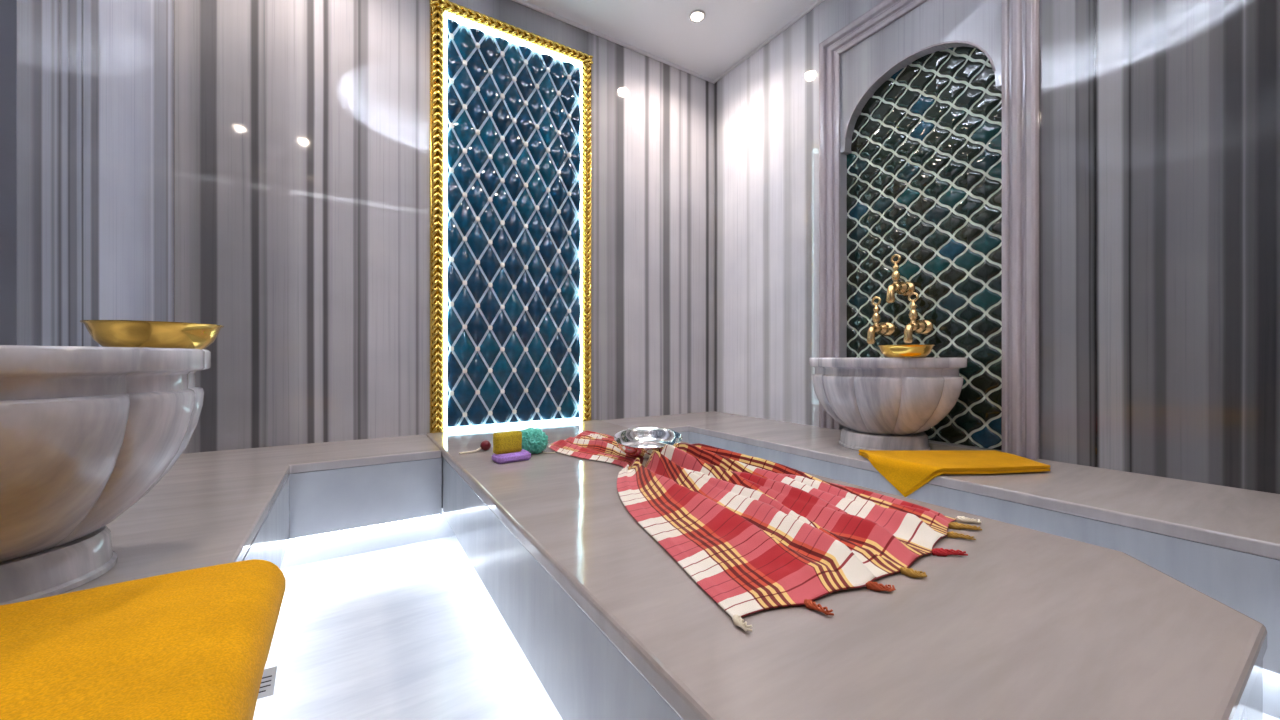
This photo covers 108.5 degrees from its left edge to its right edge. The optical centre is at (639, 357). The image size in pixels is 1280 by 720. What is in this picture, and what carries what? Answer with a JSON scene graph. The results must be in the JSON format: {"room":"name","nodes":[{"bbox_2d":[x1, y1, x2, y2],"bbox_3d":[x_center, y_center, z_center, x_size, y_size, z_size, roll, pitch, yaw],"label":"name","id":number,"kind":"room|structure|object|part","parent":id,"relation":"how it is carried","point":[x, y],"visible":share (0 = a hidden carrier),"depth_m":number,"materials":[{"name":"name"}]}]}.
{"room":"spa","nodes":[
{"label":"spa","id":0,"kind":"room"},
{"bbox_2d":[0,0,174,346],"bbox_3d":[-0.975,-0.550,0.334,0.220,2.500,2.979,0,0,-32],"label":"wall","id":1,"kind":"structure","parent":0,"point":[87,87],"depth_m":1.10,"materials":[{"name":"grey stone"}]},
{"bbox_2d":[175,0,713,484],"bbox_3d":[-0.621,-0.550,2.370,3.138,2.500,0.100,0,0,-32],"label":"wall","id":2,"kind":"structure","parent":0,"point":[302,127],"depth_m":1.95,"materials":[{"name":"stone"}]},
{"bbox_2d":[429,0,592,432],"bbox_3d":[-0.606,-0.651,2.296,0.814,1.988,0.041,0,0,-32],"label":"tile panel","id":3,"kind":"object","parent":2,"relation":"attached to","point":[510,105],"visible":1,"depth_m":2.27,"materials":[{"name":"blue tile"}]},
{"bbox_3d":[-0.923,-0.624,2.098,0.059,1.933,0.041,0,0,-32],"label":"frame rail","id":4,"kind":"part","parent":3,"relation":"part of","materials":[{"name":"gold metal"}]},
{"bbox_3d":[-0.606,-1.616,2.296,0.814,0.059,0.041,0,0,-32],"label":"frame rail","id":5,"kind":"part","parent":3,"relation":"part of","materials":[{"name":"gold metal"}]},
{"bbox_3d":[-0.289,-0.624,2.495,0.059,1.933,0.041,0,0,-32],"label":"frame rail","id":6,"kind":"part","parent":3,"relation":"part of","materials":[{"name":"gold metal"}]},
{"bbox_2d":[512,0,713,82],"bbox_3d":[-0.597,-1.791,2.319,2.526,0.018,0.012,0,0,-32],"label":"trim","id":7,"kind":"structure","parent":2,"relation":"attached to","point":[522,2],"depth_m":2.58,"materials":[{"name":"white paint"}]},
{"bbox_2d":[524,0,816,79],"bbox_3d":[0.067,-1.905,1.044,6.800,0.210,6.800,0,0,-32],"label":"ceiling","id":8,"kind":"structure","parent":0,"point":[730,30],"depth_m":2.49,"materials":[{"name":"white paint"}]},
{"bbox_2d":[689,10,705,22],"bbox_3d":[0.301,-1.797,2.425,0.088,0.006,0.088,0,0,-32],"label":"recessed light","id":9,"kind":"object","parent":8,"relation":"in","point":[696,16],"visible":1,"depth_m":2.42,"materials":[{"name":"white paint"}]},
{"bbox_2d":[253,535,1279,719],"bbox_3d":[0.168,0.740,1.107,3.138,0.080,3.079,0,0,-32],"label":"floor","id":10,"kind":"structure","parent":0,"point":[413,631],"depth_m":1.11,"materials":[{"name":"white stone"}]},
{"bbox_2d":[58,434,454,594],"bbox_3d":[-0.529,0.522,0.671,0.895,0.355,2.879,0,0,-32],"label":"bench","id":11,"kind":"object","parent":10,"relation":"on","point":[286,506],"visible":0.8,"depth_m":1.50,"materials":[{"name":"white stone"}]},
{"bbox_2d":[0,345,210,604],"bbox_3d":[-0.977,0.164,0.686,0.489,0.360,0.498,0,0,1],"label":"basin","id":12,"kind":"object","parent":11,"relation":"on","point":[87,432],"visible":1,"depth_m":0.64,"materials":[{"name":"grey stone"}]},
{"bbox_2d":[80,320,223,348],"bbox_3d":[-0.936,-0.041,0.895,0.192,0.050,0.192,0,0,-32],"label":"brass bowl","id":13,"kind":"object","parent":12,"relation":"on","point":[107,333],"visible":0.91,"depth_m":0.83,"materials":[{"name":"gold metal"}]},
{"bbox_2d":[0,559,285,719],"bbox_3d":[-0.593,0.407,0.373,0.442,0.199,0.612,0,0,-32],"label":"towel","id":14,"kind":"object","parent":11,"relation":"on","point":[192,644],"visible":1,"depth_m":0.50,"materials":[{"name":"yellow fabric"}]},
{"bbox_2d":[259,675,271,692],"bbox_3d":[-0.562,0.487,0.687,0.019,0.019,0.001,11,-19,-41],"label":"label","id":15,"kind":"object","parent":14,"relation":"attached to","point":[271,675],"depth_m":0.69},
{"bbox_2d":[426,420,1266,719],"bbox_3d":[-0.018,0.519,1.382,0.865,0.361,2.215,0,0,-32],"label":"slab","id":16,"kind":"object","parent":10,"relation":"on","point":[1030,624],"visible":0.78,"depth_m":0.60,"materials":[{"name":"grey stone"}]},
{"bbox_2d":[459,440,490,453],"bbox_3d":[-0.588,0.320,1.656,0.038,0.038,0.115,0,0,37],"label":"ball","id":17,"kind":"object","parent":16,"relation":"on","point":[485,445],"visible":1,"depth_m":1.67,"materials":[{"name":"red paint"}]},
{"bbox_3d":[-0.603,0.331,1.645,0.082,0.015,0.017,0,0,-44],"label":"cord","id":18,"kind":"part","parent":17,"relation":"part of","materials":[{"name":"white fabric"}]},
{"bbox_2d":[492,449,530,463],"bbox_3d":[-0.424,0.325,1.522,0.116,0.027,0.064,0,0,-38],"label":"sponge","id":19,"kind":"object","parent":16,"relation":"on","point":[523,455],"visible":0.94,"depth_m":1.50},
{"bbox_2d":[493,431,521,453],"bbox_3d":[-0.436,0.277,1.518,0.090,0.066,0.033,0,0,-38],"label":"sponge","id":20,"kind":"object","parent":19,"relation":"on","point":[510,441],"visible":1,"depth_m":1.50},
{"bbox_2d":[521,427,555,453],"bbox_3d":[-0.381,0.293,1.649,0.131,0.091,0.110,0,0,-32],"label":"bath pouf","id":21,"kind":"object","parent":16,"relation":"on","point":[534,441],"visible":0.73,"depth_m":1.62,"materials":[{"name":"teal plastic"}]},
{"bbox_2d":[548,431,981,631],"bbox_3d":[0.019,0.297,1.350,0.725,0.085,1.556,0,0,-32],"label":"plaid cloth","id":22,"kind":"object","parent":16,"relation":"on","point":[755,534],"visible":0.95,"depth_m":0.89,"materials":[{"name":"red fabric"}]},
{"bbox_2d":[614,427,682,458],"bbox_3d":[0.026,0.279,1.508,0.224,0.071,0.223,0,0,8],"label":"steel bowl","id":23,"kind":"object","parent":22,"relation":"on","point":[640,442],"visible":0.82,"depth_m":1.57,"materials":[{"name":"silver metal"}]},
{"bbox_2d":[600,411,1279,718],"bbox_3d":[0.855,0.522,1.536,0.918,0.355,2.879,0,0,-32],"label":"bench","id":24,"kind":"object","parent":10,"relation":"on","point":[1221,542],"visible":0.4,"depth_m":1.13,"materials":[{"name":"white stone"}]},
{"bbox_2d":[809,358,966,449],"bbox_3d":[0.954,0.171,1.810,0.536,0.346,0.546,0,0,-40],"label":"basin","id":25,"kind":"object","parent":24,"relation":"on","point":[881,403],"visible":0.98,"depth_m":1.62,"materials":[{"name":"white stone"}]},
{"bbox_2d":[878,345,934,356],"bbox_3d":[0.918,-0.023,1.594,0.171,0.042,0.171,0,0,-32],"label":"brass bowl","id":26,"kind":"object","parent":25,"relation":"on","point":[887,350],"visible":1,"depth_m":1.53,"materials":[{"name":"gold metal"}]},
{"bbox_3d":[0.885,0.360,1.554,0.848,0.030,2.879,0,0,-32],"label":"seat","id":27,"kind":"part","parent":24,"relation":"part of","materials":[{"name":"stone"}]},
{"bbox_2d":[859,449,1049,496],"bbox_3d":[0.997,0.373,1.475,0.479,0.112,0.266,0,0,1],"label":"towel","id":28,"kind":"object","parent":24,"relation":"on","point":[907,471],"visible":1,"depth_m":1.43,"materials":[{"name":"yellow fabric"}]},
{"bbox_2d":[714,0,1279,493],"bbox_3d":[1.294,-0.550,1.751,0.055,2.500,2.979,0,0,-32],"label":"wall","id":29,"kind":"structure","parent":0,"point":[1159,120],"depth_m":1.44,"materials":[{"name":"stone"}]},
{"bbox_2d":[713,0,823,83],"bbox_3d":[1.239,-1.791,1.776,0.012,0.018,2.879,0,0,-32],"label":"trim","id":30,"kind":"structure","parent":29,"relation":"attached to","point":[817,2],"depth_m":2.58,"materials":[{"name":"white paint"}]},
{"bbox_2d":[844,41,994,137],"bbox_3d":[1.139,-1.165,1.945,0.008,0.227,0.609,0,0,-32],"label":"arch lip","id":31,"kind":"object","parent":29,"relation":"attached to","point":[949,42],"visible":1,"depth_m":1.90,"materials":[{"name":"grey stone"}]},
{"bbox_2d":[847,46,1001,450],"bbox_3d":[1.185,-0.493,1.974,0.014,1.676,0.652,0,0,-32],"label":"tiles","id":32,"kind":"structure","parent":29,"relation":"attached to","point":[924,164],"depth_m":1.90,"materials":[{"name":"tile"}]},
{"bbox_2d":[867,296,894,343],"bbox_3d":[1.053,-0.166,2.035,0.145,0.210,0.070,0,0,-32],"label":"tap","id":33,"kind":"object","parent":32,"relation":"attached to","point":[887,328],"visible":1,"depth_m":2.02,"materials":[{"name":"gold metal"}]},
{"bbox_3d":[1.012,-0.102,2.010,0.048,0.084,0.036,0,0,-32],"label":"spout","id":34,"kind":"part","parent":33,"relation":"part of","materials":[{"name":"gold metal"}]},
{"bbox_2d":[886,254,914,302],"bbox_3d":[1.099,-0.336,1.962,0.145,0.210,0.070,0,0,-32],"label":"tap","id":35,"kind":"object","parent":32,"relation":"attached to","point":[902,288],"visible":1,"depth_m":1.95,"materials":[{"name":"brown metal"}]},
{"bbox_3d":[1.058,-0.272,1.937,0.048,0.084,0.036,0,0,-32],"label":"spout","id":36,"kind":"part","parent":35,"relation":"part of","materials":[{"name":"gold metal"}]},
{"bbox_2d":[903,292,932,342],"bbox_3d":[1.137,-0.166,1.901,0.145,0.210,0.070,0,0,-32],"label":"tap","id":37,"kind":"object","parent":32,"relation":"attached to","point":[923,327],"visible":1,"depth_m":1.88,"materials":[{"name":"gold metal"}]},
{"bbox_3d":[1.096,-0.102,1.876,0.048,0.084,0.036,0,0,-32],"label":"spout","id":38,"kind":"part","parent":37,"relation":"part of","materials":[{"name":"gold metal"}]},
{"bbox_2d":[819,0,1038,458],"bbox_3d":[1.127,-0.611,1.938,0.030,1.912,0.864,0,0,-32],"label":"surround","id":39,"kind":"object","parent":29,"relation":"attached to","point":[1020,18],"visible":0.87,"depth_m":1.64,"materials":[{"name":"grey stone"}]}
]}

